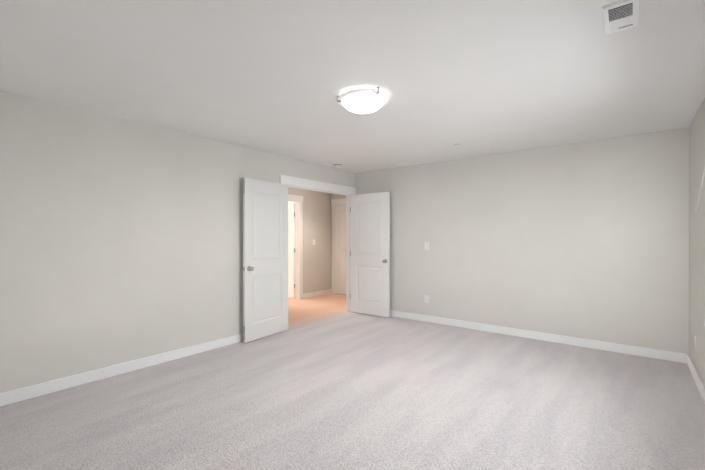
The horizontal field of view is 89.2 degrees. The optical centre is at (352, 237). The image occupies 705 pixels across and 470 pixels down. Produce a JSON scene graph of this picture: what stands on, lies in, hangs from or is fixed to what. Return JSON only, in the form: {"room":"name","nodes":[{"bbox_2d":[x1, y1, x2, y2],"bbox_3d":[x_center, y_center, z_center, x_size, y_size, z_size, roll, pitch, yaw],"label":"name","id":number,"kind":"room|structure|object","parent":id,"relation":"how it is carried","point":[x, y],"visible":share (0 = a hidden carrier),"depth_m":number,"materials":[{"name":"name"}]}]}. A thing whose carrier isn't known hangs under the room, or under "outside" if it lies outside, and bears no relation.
{"room":"empty bedroom","nodes":[
{"label":"empty bedroom","id":0,"kind":"room"},
{"bbox_2d":[0,90,356,392],"bbox_3d":[-1.380,0.077,4.527,0.060,2.440,7.240,0,0,38],"label":"wall","id":1,"kind":"structure","parent":0,"point":[121,240],"depth_m":3.36,"materials":[{"name":"beige paint"}]},
{"bbox_2d":[0,333,242,405],"bbox_3d":[-2.241,1.250,3.367,0.015,0.100,4.045,0,0,38],"label":"baseboard","id":2,"kind":"structure","parent":1,"relation":"attached to","point":[24,393],"depth_m":3.31,"materials":[{"name":"white wood"}]},
{"bbox_2d":[242,178,287,342],"bbox_3d":[-1.118,0.276,4.687,0.175,2.018,0.774,0,0,33],"label":"door","id":3,"kind":"structure","parent":1,"relation":"in","point":[265,259],"depth_m":4.63,"materials":[{"name":"white painted wood"},{"name":"satin nickel"}]},
{"bbox_2d":[280,175,355,311],"bbox_3d":[-0.519,0.211,5.657,0.145,2.167,1.714,0,0,38],"label":"door frame","id":4,"kind":"structure","parent":1,"relation":"attached to","point":[296,181],"depth_m":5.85,"materials":[{"name":"white wood"}]},
{"bbox_2d":[351,192,389,316],"bbox_3d":[0.281,0.273,5.978,0.766,2.018,0.175,0,0,36],"label":"door","id":5,"kind":"structure","parent":1,"relation":"in","point":[370,253],"depth_m":5.94,"materials":[{"name":"white painted wood"},{"name":"satin nickel"}]},
{"bbox_2d":[288,187,330,293],"bbox_3d":[-1.811,0.072,6.704,0.120,2.440,4.340,0,0,38],"label":"wall","id":6,"kind":"structure","parent":0,"point":[317,229],"depth_m":7.90,"materials":[{"name":"paint"}]},
{"bbox_2d":[288,203,294,297],"bbox_3d":[-1.530,0.268,7.768,0.761,2.018,0.175,0,0,36],"label":"room door","id":7,"kind":"structure","parent":6,"relation":"in","point":[291,250],"depth_m":7.57,"materials":[{"name":"white wood"}]},
{"bbox_2d":[288,194,302,298],"bbox_3d":[-1.391,0.207,7.221,0.145,2.167,0.954,0,0,38],"label":"door frame","id":8,"kind":"structure","parent":6,"relation":"attached to","point":[299,199],"depth_m":7.52,"materials":[{"name":"white wood"}]},
{"bbox_2d":[303,289,331,297],"bbox_3d":[-0.773,1.239,7.914,0.030,0.100,0.920,0,0,38],"label":"baseboard","id":9,"kind":"structure","parent":6,"relation":"attached to","point":[316,293],"depth_m":7.88,"materials":[{"name":"white wood"}]},
{"bbox_2d":[331,193,345,288],"bbox_3d":[0.138,0.069,7.859,1.530,2.440,0.120,0,0,38],"label":"wall","id":10,"kind":"structure","parent":0,"point":[336,196],"depth_m":8.27,"materials":[{"name":"paint"}]},
{"bbox_2d":[331,198,345,293],"bbox_3d":[-0.166,0.205,8.005,0.804,2.167,0.025,0,0,38],"label":"trim","id":11,"kind":"structure","parent":10,"relation":"attached to","point":[334,202],"depth_m":8.21,"materials":[{"name":"white wood"}]},
{"bbox_2d":[335,205,345,294],"bbox_3d":[-0.168,0.268,8.003,0.604,2.018,0.105,0,0,38],"label":"closet door","id":12,"kind":"structure","parent":10,"relation":"in","point":[340,249],"depth_m":8.12,"materials":[{"name":"white wood"}]},
{"bbox_2d":[0,293,704,469],"bbox_3d":[-0.355,1.325,3.730,6.080,0.050,7.000,0,0,38],"label":"floor","id":13,"kind":"structure","parent":0,"point":[353,391],"depth_m":2.72,"materials":[{"name":"carpet"}]},
{"bbox_2d":[0,0,704,172],"bbox_3d":[-0.021,-1.163,2.714,4.310,0.050,5.820,0,0,38],"label":"ceiling","id":14,"kind":"structure","parent":0,"point":[473,78],"depth_m":2.42,"materials":[{"name":"paint"}]},
{"bbox_2d":[333,163,341,166],"bbox_3d":[-0.235,-1.123,5.559,0.136,0.044,0.136,0,0,38],"label":"smoke detector","id":15,"kind":"object","parent":14,"relation":"attached to","point":[337,164],"visible":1,"depth_m":5.51,"materials":[{"name":"white plastic"}]},
{"bbox_2d":[337,87,388,113],"bbox_3d":[0.085,-1.076,2.875,0.410,0.125,0.414,0,0,38],"label":"ceiling light","id":16,"kind":"object","parent":14,"relation":"attached to","point":[362,101],"visible":1,"depth_m":2.77,"materials":[{"name":"white glass"}]},
{"bbox_2d":[602,0,638,34],"bbox_3d":[1.372,-1.125,1.827,0.143,0.022,0.293,0,0,38],"label":"ceiling vent","id":17,"kind":"object","parent":14,"relation":"in","point":[620,15],"visible":0.98,"depth_m":1.80,"materials":[{"name":"white metal"}]},
{"bbox_2d":[357,127,688,353],"bbox_3d":[1.855,0.076,5.021,4.430,2.440,0.120,0,0,38],"label":"wall","id":18,"kind":"structure","parent":0,"point":[587,240],"depth_m":4.43,"materials":[{"name":"beige paint"}]},
{"bbox_2d":[425,295,428,302],"bbox_3d":[1.141,0.945,5.498,0.070,0.115,0.010,0,0,38],"label":"electrical outlet","id":19,"kind":"object","parent":18,"relation":"attached to","point":[426,298],"visible":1,"depth_m":5.49,"materials":[{"name":"white plastic"}]},
{"bbox_2d":[425,242,428,249],"bbox_3d":[1.140,0.130,5.495,0.070,0.115,0.012,0,0,38],"label":"light switch","id":20,"kind":"object","parent":18,"relation":"attached to","point":[426,245],"visible":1,"depth_m":5.49,"materials":[{"name":"white plastic"}]},
{"bbox_2d":[390,310,683,362],"bbox_3d":[1.753,1.246,5.008,4.290,0.100,0.030,0,0,38],"label":"baseboard","id":21,"kind":"structure","parent":18,"relation":"attached to","point":[601,345],"depth_m":4.43,"materials":[{"name":"white wood"}]},
{"bbox_2d":[689,98,704,386],"bbox_3d":[1.724,0.086,1.353,0.120,2.440,6.060,0,0,38],"label":"wall","id":22,"kind":"structure","parent":0,"point":[696,238],"depth_m":3.21,"materials":[{"name":"beige paint"}]},
{"bbox_2d":[684,353,704,403],"bbox_3d":[1.672,1.255,1.398,0.015,0.100,5.820,0,0,38],"label":"baseboard","id":23,"kind":"structure","parent":22,"relation":"attached to","point":[687,359],"depth_m":3.19,"materials":[{"name":"white wood"}]},
{"bbox_3d":[1.994,-0.665,1.763,0.034,0.115,1.770,0,0,38],"label":"blind stack","id":24,"kind":"object","parent":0,"visible":0},
{"bbox_2d":[695,168,704,210],"bbox_3d":[2.741,-0.482,2.789,0.013,0.505,0.791,0,0,38],"label":"blind wand","id":25,"kind":"object","parent":24,"relation":"hanging from","point":[700,190],"visible":1,"depth_m":2.90,"materials":[{"name":"white plastic"}]}
]}

